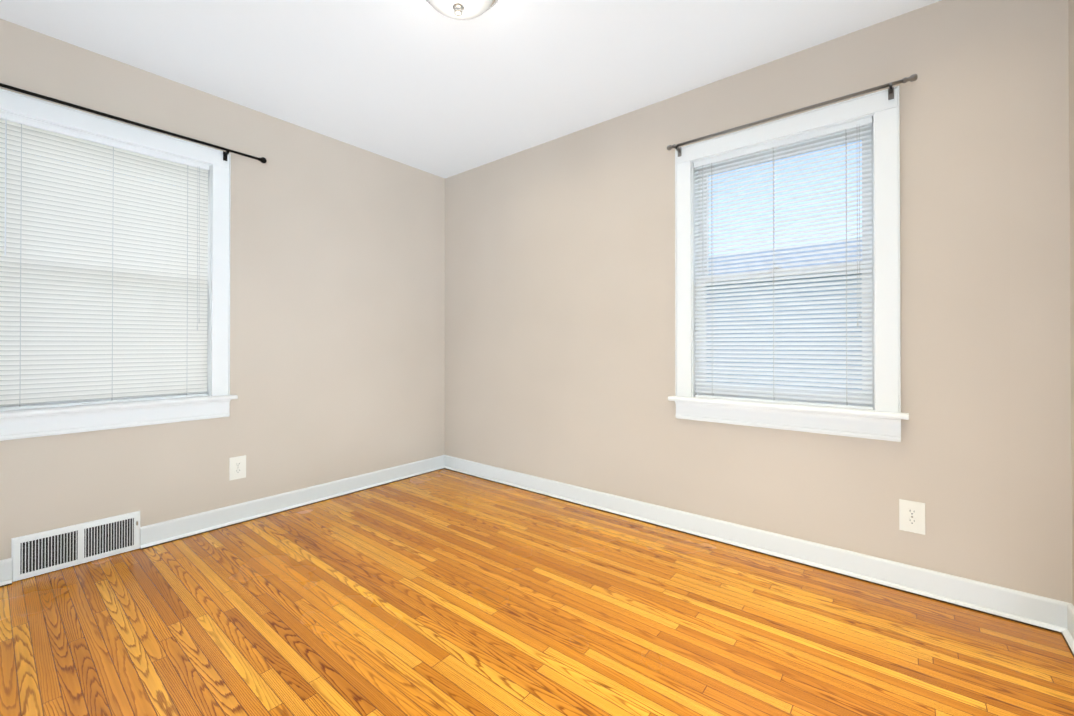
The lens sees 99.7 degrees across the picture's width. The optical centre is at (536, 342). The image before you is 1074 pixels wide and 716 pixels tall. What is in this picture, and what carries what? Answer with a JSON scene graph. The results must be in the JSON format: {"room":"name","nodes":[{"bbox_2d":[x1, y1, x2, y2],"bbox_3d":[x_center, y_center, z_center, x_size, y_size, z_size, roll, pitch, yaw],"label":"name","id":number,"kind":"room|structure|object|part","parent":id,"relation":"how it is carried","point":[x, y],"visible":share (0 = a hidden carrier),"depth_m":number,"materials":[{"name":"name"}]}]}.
{"room":"empty bedroom","nodes":[
{"label":"empty bedroom","id":0,"kind":"room"},
{"bbox_2d":[0,19,444,581],"bbox_3d":[-1.884,-0.224,2.601,0.160,2.540,3.620,0,0,39],"label":"wall","id":1,"kind":"structure","parent":0,"point":[336,309],"depth_m":2.82,"materials":[{"name":"beige paint"}]},
{"bbox_2d":[11,511,139,581],"bbox_3d":[-2.144,0.947,2.130,0.026,0.186,0.428,0,0,39],"label":"air vent","id":2,"kind":"object","parent":1,"relation":"in","point":[39,553],"visible":1,"depth_m":2.11,"materials":[{"name":"white metal"}]},
{"bbox_2d":[0,88,230,407],"bbox_3d":[-2.149,-0.379,2.282,0.214,1.416,0.982,0,0,39],"label":"window","id":3,"kind":"structure","parent":1,"relation":"in","point":[31,107],"depth_m":2.53,"materials":[{"name":"white wood"}]},
{"bbox_3d":[-2.154,-0.345,2.285,0.075,1.300,0.797,0,0,39],"label":"left window sash","id":4,"kind":"part","parent":3,"relation":"part of","materials":[{"name":"white plastic"}]},
{"bbox_2d":[0,112,208,410],"bbox_3d":[-2.097,-0.349,2.239,0.030,1.292,0.792,0,0,39],"label":"window blind","id":5,"kind":"object","parent":3,"relation":"attached to","point":[103,284],"visible":0.94,"depth_m":2.20,"materials":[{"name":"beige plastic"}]},
{"bbox_2d":[0,83,266,162],"bbox_3d":[-2.049,-1.070,2.195,0.055,0.068,1.342,0,0,39],"label":"curtain rod","id":6,"kind":"object","parent":3,"relation":"attached to","point":[261,159],"visible":1,"depth_m":2.23,"materials":[{"name":"black metal"}]},
{"bbox_2d":[0,395,237,440],"bbox_3d":[-2.078,0.361,2.220,0.114,0.124,1.034,0,0,39],"label":"window sill","id":7,"kind":"structure","parent":1,"relation":"attached to","point":[28,423],"depth_m":2.19,"materials":[{"name":"white wood"}]},
{"bbox_2d":[0,455,444,586],"bbox_3d":[-1.810,0.993,2.534,0.032,0.106,3.300,0,0,39],"label":"baseboard","id":8,"kind":"structure","parent":1,"relation":"attached to","point":[159,533],"depth_m":2.74,"materials":[{"name":"white wood"}]},
{"bbox_2d":[229,455,245,480],"bbox_3d":[-1.742,0.729,2.638,0.008,0.130,0.084,0,0,39],"label":"electrical outlet","id":9,"kind":"object","parent":1,"relation":"attached to","point":[237,467],"visible":1,"depth_m":2.63,"materials":[{"name":"white plastic"}]},
{"bbox_2d":[0,0,940,177],"bbox_3d":[-0.474,-1.460,1.457,3.800,0.120,3.620,0,0,39],"label":"ceiling","id":10,"kind":"structure","parent":0,"point":[424,85],"depth_m":2.19,"materials":[{"name":"white paint"}]},
{"bbox_2d":[426,0,497,19],"bbox_3d":[-0.303,-1.330,1.744,0.330,0.136,0.330,0,0,39],"label":"ceiling light","id":11,"kind":"object","parent":10,"relation":"attached to","point":[462,9],"visible":1,"depth_m":1.76,"materials":[{"name":"white glass"}]},
{"bbox_2d":[0,469,1073,715],"bbox_3d":[-0.474,1.100,1.444,3.800,0.120,3.620,0,0,39],"label":"floor","id":12,"kind":"structure","parent":0,"point":[444,593],"depth_m":1.64,"materials":[{"name":"brown wood"}]},
{"bbox_2d":[445,0,1071,602],"bbox_3d":[0.620,-0.223,2.791,3.800,2.540,0.160,0,0,39],"label":"wall","id":13,"kind":"structure","parent":0,"point":[559,308],"depth_m":2.04,"materials":[{"name":"beige paint"}]},
{"bbox_2d":[444,455,1070,633],"bbox_3d":[0.559,0.994,2.710,3.480,0.106,0.032,0,0,39],"label":"baseboard","id":14,"kind":"structure","parent":13,"relation":"attached to","point":[1042,612],"depth_m":2.11,"materials":[{"name":"white wood"}]},
{"bbox_2d":[675,86,900,412],"bbox_3d":[1.220,-0.379,2.306,0.982,1.416,0.214,0,0,39],"label":"window","id":15,"kind":"structure","parent":13,"relation":"in","point":[882,108],"depth_m":2.12,"materials":[{"name":"white wood"}]},
{"bbox_2d":[694,117,872,409],"bbox_3d":[1.178,-0.349,2.254,0.792,1.292,0.032,0,0,39],"label":"window blind","id":16,"kind":"object","parent":15,"relation":"attached to","point":[722,370],"visible":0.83,"depth_m":2.21,"materials":[{"name":"white plastic"}]},
{"bbox_3d":[1.224,-0.345,2.310,0.797,1.300,0.075,0,0,39],"label":"right window sash","id":17,"kind":"part","parent":15,"relation":"part of","materials":[{"name":"white plastic"}]},
{"bbox_2d":[667,74,917,156],"bbox_3d":[1.148,-1.067,2.197,1.069,0.062,0.051,0,0,39],"label":"curtain rod","id":18,"kind":"object","parent":15,"relation":"attached to","point":[912,77],"visible":0.98,"depth_m":2.08,"materials":[{"name":"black metal"}]},
{"bbox_2d":[668,396,908,441],"bbox_3d":[1.162,0.361,2.231,1.034,0.124,0.114,0,0,39],"label":"window sill","id":19,"kind":"structure","parent":13,"relation":"attached to","point":[862,423],"depth_m":2.15,"materials":[{"name":"white wood"}]},
{"bbox_2d":[899,499,924,534],"bbox_3d":[1.573,0.730,1.900,0.084,0.130,0.008,0,0,39],"label":"electrical outlet","id":20,"kind":"object","parent":13,"relation":"attached to","point":[911,516],"visible":1,"depth_m":1.90,"materials":[{"name":"white plastic"}]},
{"bbox_2d":[1068,0,1073,605],"bbox_3d":[0.936,-0.236,0.300,0.160,2.540,3.620,0,0,39],"label":"wall","id":21,"kind":"structure","parent":0,"point":[1071,84],"depth_m":1.61,"materials":[{"name":"beige paint"}]},
{"bbox_2d":[1061,603,1073,656],"bbox_3d":[0.862,0.981,0.354,0.032,0.106,3.300,0,0,39],"label":"baseboard","id":22,"kind":"structure","parent":21,"relation":"attached to","point":[1067,634],"depth_m":1.58,"materials":[{"name":"white wood"}]},
{"label":"outside","id":23,"kind":"structure","parent":0,"visible":0},
{"bbox_3d":[-0.779,1.662,3.819,80.000,0.020,80.000,0,0,39],"label":"ground","id":24,"kind":"structure","parent":23,"visible":0},
{"bbox_2d":[707,240,861,389],"bbox_3d":[7.552,-0.270,9.293,12.600,3.900,5.800,0,0,39],"label":"house","id":25,"kind":"structure","parent":24,"relation":"on","point":[785,310],"depth_m":8.62,"materials":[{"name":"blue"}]}
]}

